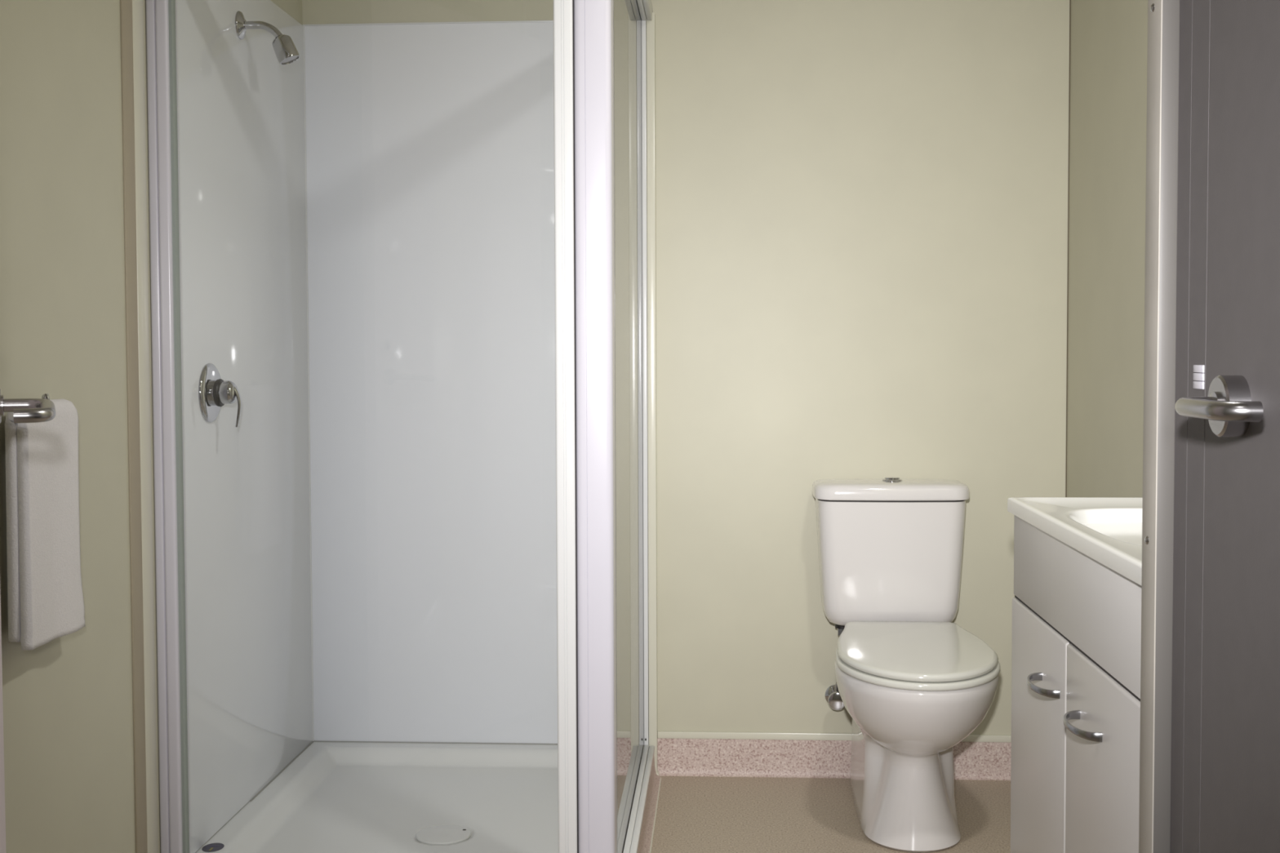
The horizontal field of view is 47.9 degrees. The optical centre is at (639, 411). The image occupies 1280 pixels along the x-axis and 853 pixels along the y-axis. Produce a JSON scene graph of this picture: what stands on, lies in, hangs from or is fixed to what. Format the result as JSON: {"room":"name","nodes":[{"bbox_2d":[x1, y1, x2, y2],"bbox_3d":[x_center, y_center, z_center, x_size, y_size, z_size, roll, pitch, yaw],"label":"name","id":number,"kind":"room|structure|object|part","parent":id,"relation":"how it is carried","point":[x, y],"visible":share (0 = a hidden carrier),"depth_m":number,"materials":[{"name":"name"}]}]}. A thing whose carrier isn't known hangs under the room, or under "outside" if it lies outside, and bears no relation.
{"room":"bathroom","nodes":[
{"label":"bathroom","id":0,"kind":"room"},
{"bbox_2d":[4,399,84,650],"bbox_3d":[-0.922,0.168,2.240,0.038,0.372,0.193,0,2,3],"label":"hand towel","id":1,"kind":"object","parent":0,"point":[45,594],"visible":0.97,"depth_m":2.19,"materials":[{"name":"white fabric"}]},
{"bbox_2d":[0,0,302,852],"bbox_3d":[-1.060,-0.151,1.257,0.100,2.400,5.000,0,2,3],"label":"wall","id":2,"kind":"structure","parent":0,"point":[68,700],"depth_m":2.40,"materials":[{"name":"beige paint"}]},
{"bbox_2d":[41,393,49,399],"bbox_3d":[-0.937,-0.003,2.249,0.033,0.050,0.032,0,2,3],"label":"robe hook","id":3,"kind":"object","parent":2,"relation":"attached to","point":[46,396],"visible":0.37,"depth_m":2.24,"materials":[{"name":"silver metal"}]},
{"bbox_2d":[120,0,147,852],"bbox_3d":[-0.930,-0.208,2.638,0.004,2.400,0.055,0,2,3],"label":"trim","id":4,"kind":"structure","parent":2,"relation":"attached to","point":[126,6],"depth_m":2.64,"materials":[{"name":"beige paint"}]},
{"bbox_2d":[132,0,158,852],"bbox_3d":[-0.927,-0.210,2.681,0.005,2.400,0.050,0,2,3],"label":"trim","id":5,"kind":"structure","parent":2,"relation":"attached to","point":[137,5],"depth_m":2.69,"materials":[{"name":"beige paint"}]},
{"bbox_2d":[302,0,1069,773],"bbox_3d":[0.109,-0.257,3.743,2.152,2.400,0.100,0,2,3],"label":"wall","id":6,"kind":"structure","parent":0,"point":[862,205],"depth_m":3.67,"materials":[{"name":"beige paint"}]},
{"bbox_2d":[637,755,661,852],"bbox_3d":[0.005,0.928,3.241,0.040,0.074,0.950,0,2,3],"label":"trim","id":7,"kind":"structure","parent":6,"relation":"attached to","point":[644,845],"depth_m":3.36,"materials":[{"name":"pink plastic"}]},
{"bbox_2d":[657,731,1011,742],"bbox_3d":[0.565,0.839,3.708,1.040,0.018,0.008,0,2,3],"label":"trim","id":8,"kind":"structure","parent":6,"relation":"attached to","point":[661,735],"depth_m":3.71,"materials":[{"name":"beige metal"}]},
{"bbox_2d":[657,738,1011,780],"bbox_3d":[0.565,0.896,3.707,1.040,0.096,0.014,0,2,3],"label":"baseboard","id":9,"kind":"structure","parent":6,"relation":"attached to","point":[784,758],"depth_m":3.72,"materials":[{"name":"pink stone"}]},
{"bbox_2d":[825,624,844,710],"bbox_3d":[0.508,0.644,3.650,0.069,0.236,0.111,0,2,3],"label":"valve","id":10,"kind":"object","parent":6,"relation":"attached to","point":[833,696],"visible":0.34,"depth_m":3.64,"materials":[{"name":"silver metal"}]},
{"bbox_3d":[0.500,0.734,3.649,0.048,0.047,0.026,0,2,3],"label":"valve knob","id":11,"kind":"part","parent":10,"relation":"part of","materials":[{"name":"silver metal"}]},
{"bbox_2d":[835,624,844,629],"bbox_3d":[0.507,0.536,3.608,0.036,0.014,0.036,0,2,3],"label":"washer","id":12,"kind":"object","parent":10,"relation":"in","point":[839,627],"depth_m":3.59,"materials":[{"name":"black rubber"}]},
{"bbox_2d":[1065,0,1071,497],"bbox_3d":[1.080,-0.311,3.634,0.002,2.290,0.002,0,2,3],"label":"trim","id":13,"kind":"structure","parent":6,"relation":"attached to","point":[1069,0],"depth_m":3.63,"materials":[{"name":"brown"}]},
{"bbox_2d":[622,773,1010,852],"bbox_3d":[-0.029,1.070,1.299,2.152,0.050,5.100,0,2,3],"label":"floor","id":14,"kind":"structure","parent":0,"point":[695,814],"depth_m":3.39,"materials":[{"name":"brown plastic"}]},
{"bbox_2d":[195,742,558,852],"bbox_3d":[-0.468,0.926,3.289,0.846,0.076,0.963,0,2,3],"label":"shower tray","id":15,"kind":"object","parent":14,"relation":"on","point":[335,797],"visible":0.81,"depth_m":3.38,"materials":[{"name":"white plastic"}]},
{"bbox_2d":[146,0,658,852],"bbox_3d":[-0.439,-0.021,3.216,0.915,1.975,1.032,0,2,3],"label":"shower enclosure","id":16,"kind":"object","parent":14,"relation":"on","point":[419,259],"visible":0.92,"depth_m":3.66,"materials":[{"name":"white plastic"}]},
{"bbox_2d":[198,363,241,426],"bbox_3d":[-0.871,-0.034,3.025,0.069,0.135,0.125,0,2,3],"label":"shower mixer","id":17,"kind":"object","parent":16,"relation":"attached to","point":[214,393],"visible":1,"depth_m":3.00,"materials":[{"name":"silver metal"}]},
{"bbox_3d":[-0.900,-0.039,3.026,0.010,0.125,0.125,0,2,3],"label":"mixer plate","id":18,"kind":"part","parent":17,"relation":"part of","materials":[{"name":"silver metal"}]},
{"bbox_3d":[-0.854,-0.015,3.024,0.035,0.098,0.022,0,2,3],"label":"mixer lever","id":19,"kind":"part","parent":17,"relation":"part of","materials":[{"name":"silver metal"}]},
{"bbox_3d":[-0.894,-0.043,3.255,0.003,1.863,0.996,0,2,3],"label":"liner panel","id":20,"kind":"part","parent":16,"relation":"part of","materials":[{"name":"white plastic"}]},
{"bbox_2d":[235,10,299,65],"bbox_3d":[-0.828,-0.835,3.219,0.135,0.120,0.062,0,2,3],"label":"shower","id":21,"kind":"object","parent":16,"relation":"attached to","point":[286,51],"visible":1,"depth_m":3.21,"materials":[{"name":"silver metal"}]},
{"bbox_3d":[-0.838,-0.844,3.219,0.102,0.058,0.018,0,2,3],"label":"shower arm","id":22,"kind":"part","parent":21,"relation":"part of","materials":[{"name":"silver metal"}]},
{"bbox_3d":[-0.427,-0.064,3.728,0.881,1.863,0.003,0,2,3],"label":"liner panel","id":23,"kind":"part","parent":16,"relation":"part of","materials":[{"name":"white plastic"}]},
{"bbox_3d":[-0.084,0.009,2.714,0.070,1.955,0.065,0,2,3],"label":"corner post","id":24,"kind":"part","parent":16,"relation":"part of","materials":[{"name":"white metal"}]},
{"bbox_3d":[-0.021,-0.048,3.216,0.004,1.847,0.958,0,2,3],"label":"glass","id":25,"kind":"part","parent":16,"relation":"part of","materials":[{"name":"clear glass"}]},
{"bbox_3d":[-0.016,0.884,3.257,0.057,0.013,0.953,0,2,3],"label":"rail","id":26,"kind":"part","parent":16,"relation":"part of","materials":[{"name":"white metal"}]},
{"bbox_3d":[-0.023,-0.978,3.180,0.057,0.022,0.953,0,2,3],"label":"rail","id":27,"kind":"part","parent":16,"relation":"part of","materials":[{"name":"white metal"}]},
{"bbox_3d":[-0.023,-0.999,3.178,0.057,0.020,0.979,0,2,3],"label":"header rail","id":28,"kind":"part","parent":16,"relation":"part of","materials":[{"name":"white metal"}]},
{"bbox_2d":[812,476,1000,852],"bbox_3d":[0.608,0.567,3.328,0.380,0.784,0.729,0,2,3],"label":"toilet","id":29,"kind":"object","parent":14,"relation":"on","point":[913,683],"visible":1,"depth_m":3.29,"materials":[{"name":"white ceramic"}]},
{"bbox_3d":[0.620,0.192,3.578,0.377,0.041,0.199,0,2,3],"label":"cistern lid","id":30,"kind":"part","parent":29,"relation":"part of","materials":[{"name":"white ceramic"}]},
{"bbox_3d":[0.614,0.532,3.222,0.346,0.034,0.515,0,2,3],"label":"lid","id":31,"kind":"part","parent":29,"relation":"part of","materials":[{"name":"white plastic"}]},
{"bbox_3d":[0.614,0.551,3.216,0.355,0.030,0.509,0,2,3],"label":"seat","id":32,"kind":"part","parent":29,"relation":"part of","materials":[{"name":"white plastic"}]},
{"bbox_2d":[1010,515,1141,852],"bbox_3d":[0.765,0.596,1.953,0.436,0.838,0.734,0,2,3],"label":"vanity cabinet","id":33,"kind":"object","parent":14,"relation":"on","point":[1076,642],"visible":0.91,"depth_m":1.92,"materials":[{"name":"grey laminate"}]},
{"bbox_3d":[0.599,0.604,2.147,0.020,0.596,0.366,0,2,3],"label":"cabinet door","id":34,"kind":"part","parent":33,"relation":"part of","materials":[{"name":"grey laminate"}]},
{"bbox_3d":[0.567,0.389,2.044,0.031,0.012,0.114,0,2,3],"label":"door handle","id":35,"kind":"part","parent":33,"relation":"part of","materials":[{"name":"silver metal"}]},
{"bbox_2d":[1007,497,1142,585],"bbox_3d":[0.777,0.206,1.935,0.411,0.105,0.761,0,2,3],"label":"basin","id":36,"kind":"object","parent":33,"relation":"in","point":[1108,531],"visible":0.38,"depth_m":2.09,"materials":[{"name":"white ceramic"}]},
{"bbox_3d":[0.555,0.398,1.822,0.031,0.012,0.114,0,2,3],"label":"door handle","id":37,"kind":"part","parent":33,"relation":"part of","materials":[{"name":"silver metal"}]},
{"bbox_3d":[0.578,0.619,1.780,0.020,0.596,0.366,0,2,3],"label":"cabinet door","id":38,"kind":"part","parent":33,"relation":"part of","materials":[{"name":"grey"}]},
{"bbox_2d":[1066,0,1147,497],"bbox_3d":[0.989,-0.153,1.140,0.099,2.400,5.000,0,2,3],"label":"wall","id":39,"kind":"structure","parent":0,"point":[1108,38],"depth_m":3.27,"materials":[{"name":"beige paint"}]},
{"bbox_3d":[-0.035,-0.153,1.211,1.952,2.400,0.584,0,2,3],"label":"wall","id":40,"kind":"structure","parent":0,"visible":0},
{"bbox_2d":[0,388,55,852],"bbox_3d":[-0.626,0.016,1.416,0.102,2.030,0.780,-1,3,-23],"label":"door","id":41,"kind":"structure","parent":40,"relation":"in","point":[24,410],"depth_m":1.70,"materials":[{"name":"grey metal"}]},
{"bbox_3d":[-0.710,-0.001,1.682,0.061,0.024,0.145,-2,3,-32],"label":"lever handle","id":42,"kind":"part","parent":41,"relation":"part of","materials":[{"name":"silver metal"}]},
{"bbox_2d":[1138,0,1162,852],"bbox_3d":[0.523,-0.015,1.455,0.019,2.100,0.047,0,2,3],"label":"trim","id":43,"kind":"structure","parent":40,"relation":"attached to","point":[1153,6],"depth_m":1.46,"materials":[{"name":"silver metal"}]},
{"bbox_2d":[1153,0,1179,852],"bbox_3d":[0.523,-0.013,1.431,0.017,2.100,0.001,0,2,3],"label":"trim","id":44,"kind":"structure","parent":40,"relation":"attached to","point":[1171,8],"depth_m":1.43,"materials":[{"name":"grey paint"}]},
{"bbox_2d":[1169,0,1279,852],"bbox_3d":[0.499,0.027,1.054,0.101,2.030,0.756,0,2,3],"label":"door","id":45,"kind":"structure","parent":40,"relation":"in","point":[1225,761],"depth_m":1.28,"materials":[{"name":"grey paint"}]},
{"bbox_3d":[0.527,-0.040,1.356,0.002,0.007,0.028,0,2,3],"label":"reflector plate","id":46,"kind":"part","parent":45,"relation":"part of","materials":[{"name":"white metal"}]},
{"bbox_3d":[0.527,-0.032,1.356,0.002,0.007,0.028,0,2,3],"label":"reflector plate","id":47,"kind":"part","parent":45,"relation":"part of","materials":[{"name":"white metal"}]},
{"bbox_3d":[0.527,-0.025,1.357,0.002,0.007,0.028,0,2,3],"label":"reflector plate","id":48,"kind":"part","parent":45,"relation":"part of","materials":[{"name":"white metal"}]},
{"bbox_3d":[0.479,-0.002,1.195,0.045,0.016,0.131,0,2,3],"label":"lever handle","id":49,"kind":"part","parent":45,"relation":"part of","materials":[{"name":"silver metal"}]}
]}

